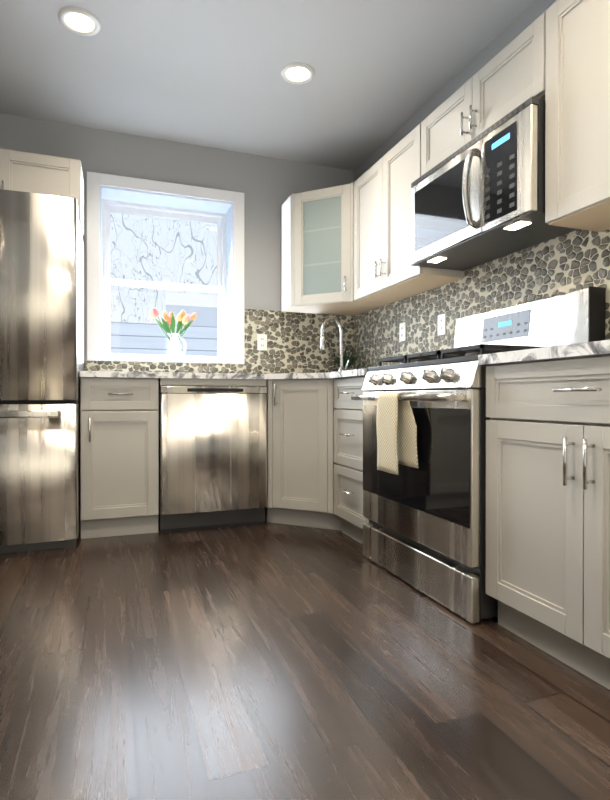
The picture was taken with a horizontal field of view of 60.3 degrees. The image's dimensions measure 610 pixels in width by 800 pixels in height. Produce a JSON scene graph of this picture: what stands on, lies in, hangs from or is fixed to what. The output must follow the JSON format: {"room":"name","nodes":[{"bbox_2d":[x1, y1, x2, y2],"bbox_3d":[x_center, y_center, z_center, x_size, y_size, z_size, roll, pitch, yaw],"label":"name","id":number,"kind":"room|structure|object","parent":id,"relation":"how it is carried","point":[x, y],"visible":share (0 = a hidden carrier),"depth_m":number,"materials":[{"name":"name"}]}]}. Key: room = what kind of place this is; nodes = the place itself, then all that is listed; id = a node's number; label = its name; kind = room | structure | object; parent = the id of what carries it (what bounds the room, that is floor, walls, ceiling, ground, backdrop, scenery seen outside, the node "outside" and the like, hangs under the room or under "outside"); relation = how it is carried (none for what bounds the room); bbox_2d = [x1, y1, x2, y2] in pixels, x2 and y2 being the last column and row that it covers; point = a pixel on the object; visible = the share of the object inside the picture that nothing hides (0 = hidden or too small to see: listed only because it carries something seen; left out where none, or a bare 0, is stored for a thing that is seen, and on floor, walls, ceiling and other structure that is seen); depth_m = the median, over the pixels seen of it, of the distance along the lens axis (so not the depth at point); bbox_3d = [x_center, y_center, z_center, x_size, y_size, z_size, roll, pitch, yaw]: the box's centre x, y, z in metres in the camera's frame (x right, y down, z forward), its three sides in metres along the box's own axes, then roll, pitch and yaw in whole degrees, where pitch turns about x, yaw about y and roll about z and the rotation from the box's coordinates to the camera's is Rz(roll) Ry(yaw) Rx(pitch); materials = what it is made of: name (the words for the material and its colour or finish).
{"room":"kitchen","nodes":[
{"label":"kitchen","id":0,"kind":"room"},
{"bbox_2d":[0,113,353,385],"bbox_3d":[-1.058,-0.504,3.684,3.050,2.520,0.300,0,0,-20],"label":"wall","id":1,"kind":"structure","parent":0,"point":[267,186],"depth_m":3.66,"materials":[{"name":"grey paint"}]},
{"bbox_2d":[0,149,83,236],"bbox_3d":[-1.756,-1.224,3.055,0.848,0.345,0.394,0,0,-20],"label":"wall cabinet","id":2,"kind":"object","parent":1,"relation":"attached to","point":[38,173],"visible":0.6,"depth_m":2.99,"materials":[{"name":"paint"}]},
{"bbox_2d":[87,171,243,363],"bbox_3d":[-0.970,-0.865,3.701,1.037,1.218,0.306,0,0,-20],"label":"window","id":3,"kind":"structure","parent":1,"relation":"in","point":[158,212],"depth_m":3.71,"materials":[{"name":"white wood"}]},
{"bbox_2d":[102,359,231,363],"bbox_3d":[-0.960,-0.263,3.675,0.863,0.014,0.217,0,0,-20],"label":"window sill","id":4,"kind":"structure","parent":1,"relation":"attached to","point":[172,361],"depth_m":3.57,"materials":[{"name":"white plastic"}]},
{"bbox_2d":[150,308,196,360],"bbox_3d":[-0.919,-0.454,3.677,0.326,0.368,0.144,0,0,-20],"label":"pitcher","id":5,"kind":"object","parent":4,"relation":"on","point":[174,350],"visible":0.98,"depth_m":3.65,"materials":[{"name":"white ceramic"}]},
{"bbox_2d":[84,309,352,373],"bbox_3d":[-0.605,-0.405,3.684,2.100,0.488,0.012,0,0,-20],"label":"wall tile","id":6,"kind":"structure","parent":1,"relation":"attached to","point":[293,341],"depth_m":3.83,"materials":[{"name":"grey tile"}]},
{"bbox_2d":[257,334,266,350],"bbox_3d":[-0.308,-0.416,3.781,0.072,0.116,0.009,0,0,-20],"label":"electrical outlet","id":7,"kind":"object","parent":6,"relation":"attached to","point":[261,341],"visible":1,"depth_m":3.78,"materials":[{"name":"white plastic"}]},
{"bbox_2d":[0,0,534,170],"bbox_3d":[-0.188,-1.784,1.297,3.050,0.060,5.370,0,0,-20],"label":"ceiling","id":8,"kind":"structure","parent":0,"point":[206,73],"depth_m":2.77,"materials":[{"name":"grey paint"}]},
{"bbox_2d":[58,7,100,35],"bbox_3d":[-1.046,-1.754,2.437,0.184,0.010,0.184,0,0,-20],"label":"recessed light","id":9,"kind":"object","parent":8,"relation":"in","point":[79,21],"visible":1,"depth_m":2.43,"materials":[{"name":"grey plastic"}]},
{"bbox_2d":[281,62,314,83],"bbox_3d":[-0.039,-1.756,2.826,0.184,0.010,0.184,0,0,-20],"label":"recessed light","id":10,"kind":"object","parent":8,"relation":"in","point":[297,73],"visible":1,"depth_m":2.82,"materials":[{"name":"grey plastic"}]},
{"bbox_2d":[0,521,609,799],"bbox_3d":[-0.188,0.796,1.309,3.050,0.060,5.370,0,0,-20],"label":"floor","id":11,"kind":"structure","parent":0,"point":[270,661],"depth_m":1.41,"materials":[{"name":"brown wood"}]},
{"bbox_2d":[0,189,83,553],"bbox_3d":[-1.674,-0.141,2.837,0.850,1.800,0.812,0,0,-20],"label":"fridge","id":12,"kind":"object","parent":11,"relation":"on","point":[41,303],"visible":1,"depth_m":2.61,"materials":[{"name":"grey metal"}]},
{"bbox_2d":[80,377,158,538],"bbox_3d":[-1.114,0.317,3.157,0.409,0.882,0.652,0,0,-20],"label":"base cabinet","id":13,"kind":"object","parent":11,"relation":"on","point":[119,456],"visible":1,"depth_m":2.89,"materials":[{"name":"paint"}]},
{"bbox_2d":[158,378,266,532],"bbox_3d":[-0.622,0.316,3.333,0.619,0.882,0.620,0,0,-20],"label":"dishwasher","id":14,"kind":"object","parent":11,"relation":"on","point":[212,453],"visible":0.98,"depth_m":3.04,"materials":[{"name":"grey metal"}]},
{"bbox_2d":[263,378,341,530],"bbox_3d":[0.127,0.316,3.469,0.866,0.882,0.916,0,0,-20],"label":"base cabinet","id":15,"kind":"object","parent":11,"relation":"on","point":[300,452],"visible":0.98,"depth_m":3.09,"materials":[{"name":"paint"}]},
{"bbox_2d":[80,368,366,380],"bbox_3d":[-0.285,-0.140,3.075,1.911,0.033,1.371,0,0,-20],"label":"countertop","id":16,"kind":"structure","parent":15,"relation":"on","point":[326,375],"depth_m":2.96,"materials":[{"name":"stone"}]},
{"bbox_2d":[320,317,349,370],"bbox_3d":[0.194,-0.368,3.658,0.217,0.417,0.109,0,0,-20],"label":"faucet","id":17,"kind":"object","parent":16,"relation":"on","point":[322,343],"visible":0.77,"depth_m":3.66,"materials":[{"name":"silver metal"}]},
{"bbox_2d":[334,348,356,369],"bbox_3d":[0.290,-0.274,3.853,0.208,0.228,0.205,0,0,-20],"label":"potted plant","id":18,"kind":"object","parent":16,"relation":"on","point":[345,358],"visible":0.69,"depth_m":3.82,"materials":[{"name":"green plant"}]},
{"bbox_2d":[334,376,368,543],"bbox_3d":[0.487,0.318,2.869,0.602,0.882,0.450,0,0,-20],"label":"drawers","id":19,"kind":"object","parent":11,"relation":"on","point":[348,460],"visible":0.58,"depth_m":2.81,"materials":[{"name":"paint"}]},
{"bbox_2d":[351,286,604,622],"bbox_3d":[0.659,0.170,2.240,0.686,1.185,0.837,0,0,-20],"label":"stove","id":20,"kind":"object","parent":11,"relation":"on","point":[425,418],"visible":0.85,"depth_m":2.03,"materials":[{"name":"grey metal"}]},
{"bbox_2d":[376,392,418,474],"bbox_3d":[0.370,0.133,2.122,0.064,0.327,0.231,0,0,-20],"label":"towel","id":21,"kind":"object","parent":20,"relation":"hanging from","point":[396,426],"depth_m":2.11,"materials":[{"name":"beige fabric"}]},
{"bbox_2d":[486,355,609,689],"bbox_3d":[0.991,0.324,1.489,0.602,0.882,0.790,0,0,-20],"label":"base cabinet","id":22,"kind":"object","parent":11,"relation":"on","point":[548,505],"visible":1,"depth_m":1.51,"materials":[{"name":"paint"}]},
{"bbox_2d":[478,340,609,364],"bbox_3d":[1.047,-0.132,1.344,0.595,0.033,1.097,0,0,-20],"label":"countertop","id":23,"kind":"structure","parent":22,"relation":"on","point":[593,348],"depth_m":1.47,"materials":[{"name":"stone"}]},
{"bbox_2d":[354,0,556,181],"bbox_3d":[1.272,-0.495,1.677,0.050,2.520,5.070,0,0,-20],"label":"wall","id":24,"kind":"structure","parent":0,"point":[522,22],"depth_m":2.78,"materials":[{"name":"grey paint"}]},
{"bbox_2d":[281,183,388,315],"bbox_3d":[0.199,-1.029,3.667,0.592,0.770,0.560,0,0,-20],"label":"cabinet","id":25,"kind":"object","parent":24,"relation":"attached to","point":[317,251],"visible":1,"depth_m":3.53,"materials":[{"name":"paint"}]},
{"bbox_2d":[354,124,463,303],"bbox_3d":[0.563,-1.027,3.078,0.312,0.770,0.789,0,0,-20],"label":"wall cabinet","id":26,"kind":"object","parent":24,"relation":"attached to","point":[385,271],"visible":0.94,"depth_m":2.98,"materials":[{"name":"paint"}]},
{"bbox_2d":[353,229,609,369],"bbox_3d":[0.945,-0.432,2.482,0.012,0.553,3.308,0,0,-20],"label":"wall tile","id":27,"kind":"structure","parent":24,"relation":"attached to","point":[577,260],"depth_m":2.59,"materials":[{"name":"grey tile"}]},
{"bbox_2d":[399,322,405,340],"bbox_3d":[0.620,-0.434,3.341,0.009,0.116,0.072,0,0,-20],"label":"electrical outlet","id":28,"kind":"object","parent":27,"relation":"attached to","point":[402,331],"visible":1,"depth_m":3.33,"materials":[{"name":"white plastic"}]},
{"bbox_2d":[438,313,445,335],"bbox_3d":[0.765,-0.423,2.944,0.009,0.116,0.072,0,0,-20],"label":"electrical outlet","id":29,"kind":"object","parent":27,"relation":"attached to","point":[441,324],"visible":1,"depth_m":2.93,"materials":[{"name":"white plastic"}]},
{"bbox_2d":[421,13,545,175],"bbox_3d":[0.839,-1.266,2.321,0.312,0.285,0.813,0,0,-20],"label":"wall cabinet","id":30,"kind":"object","parent":24,"relation":"attached to","point":[509,78],"visible":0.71,"depth_m":2.18,"materials":[{"name":"paint"}]},
{"bbox_2d":[411,96,577,270],"bbox_3d":[0.792,-0.882,2.306,0.388,0.416,0.813,0,0,-20],"label":"microwave","id":31,"kind":"object","parent":24,"relation":"attached to","point":[479,199],"visible":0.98,"depth_m":2.15,"materials":[{"name":"silver metal"}]},
{"bbox_2d":[545,0,609,231],"bbox_3d":[1.056,-1.021,1.730,0.312,0.770,0.443,0,0,-20],"label":"wall cabinet","id":32,"kind":"object","parent":24,"relation":"attached to","point":[577,141],"visible":1,"depth_m":1.78,"materials":[{"name":"paint"}]},
{"label":"outside","id":33,"kind":"structure","parent":0,"visible":0},
{"bbox_2d":[110,212,217,355],"bbox_3d":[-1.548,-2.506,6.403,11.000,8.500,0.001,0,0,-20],"label":"window glass","id":34,"kind":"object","parent":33,"point":[120,268],"depth_m":6.33,"materials":[{"name":"clear glass"}]}
]}

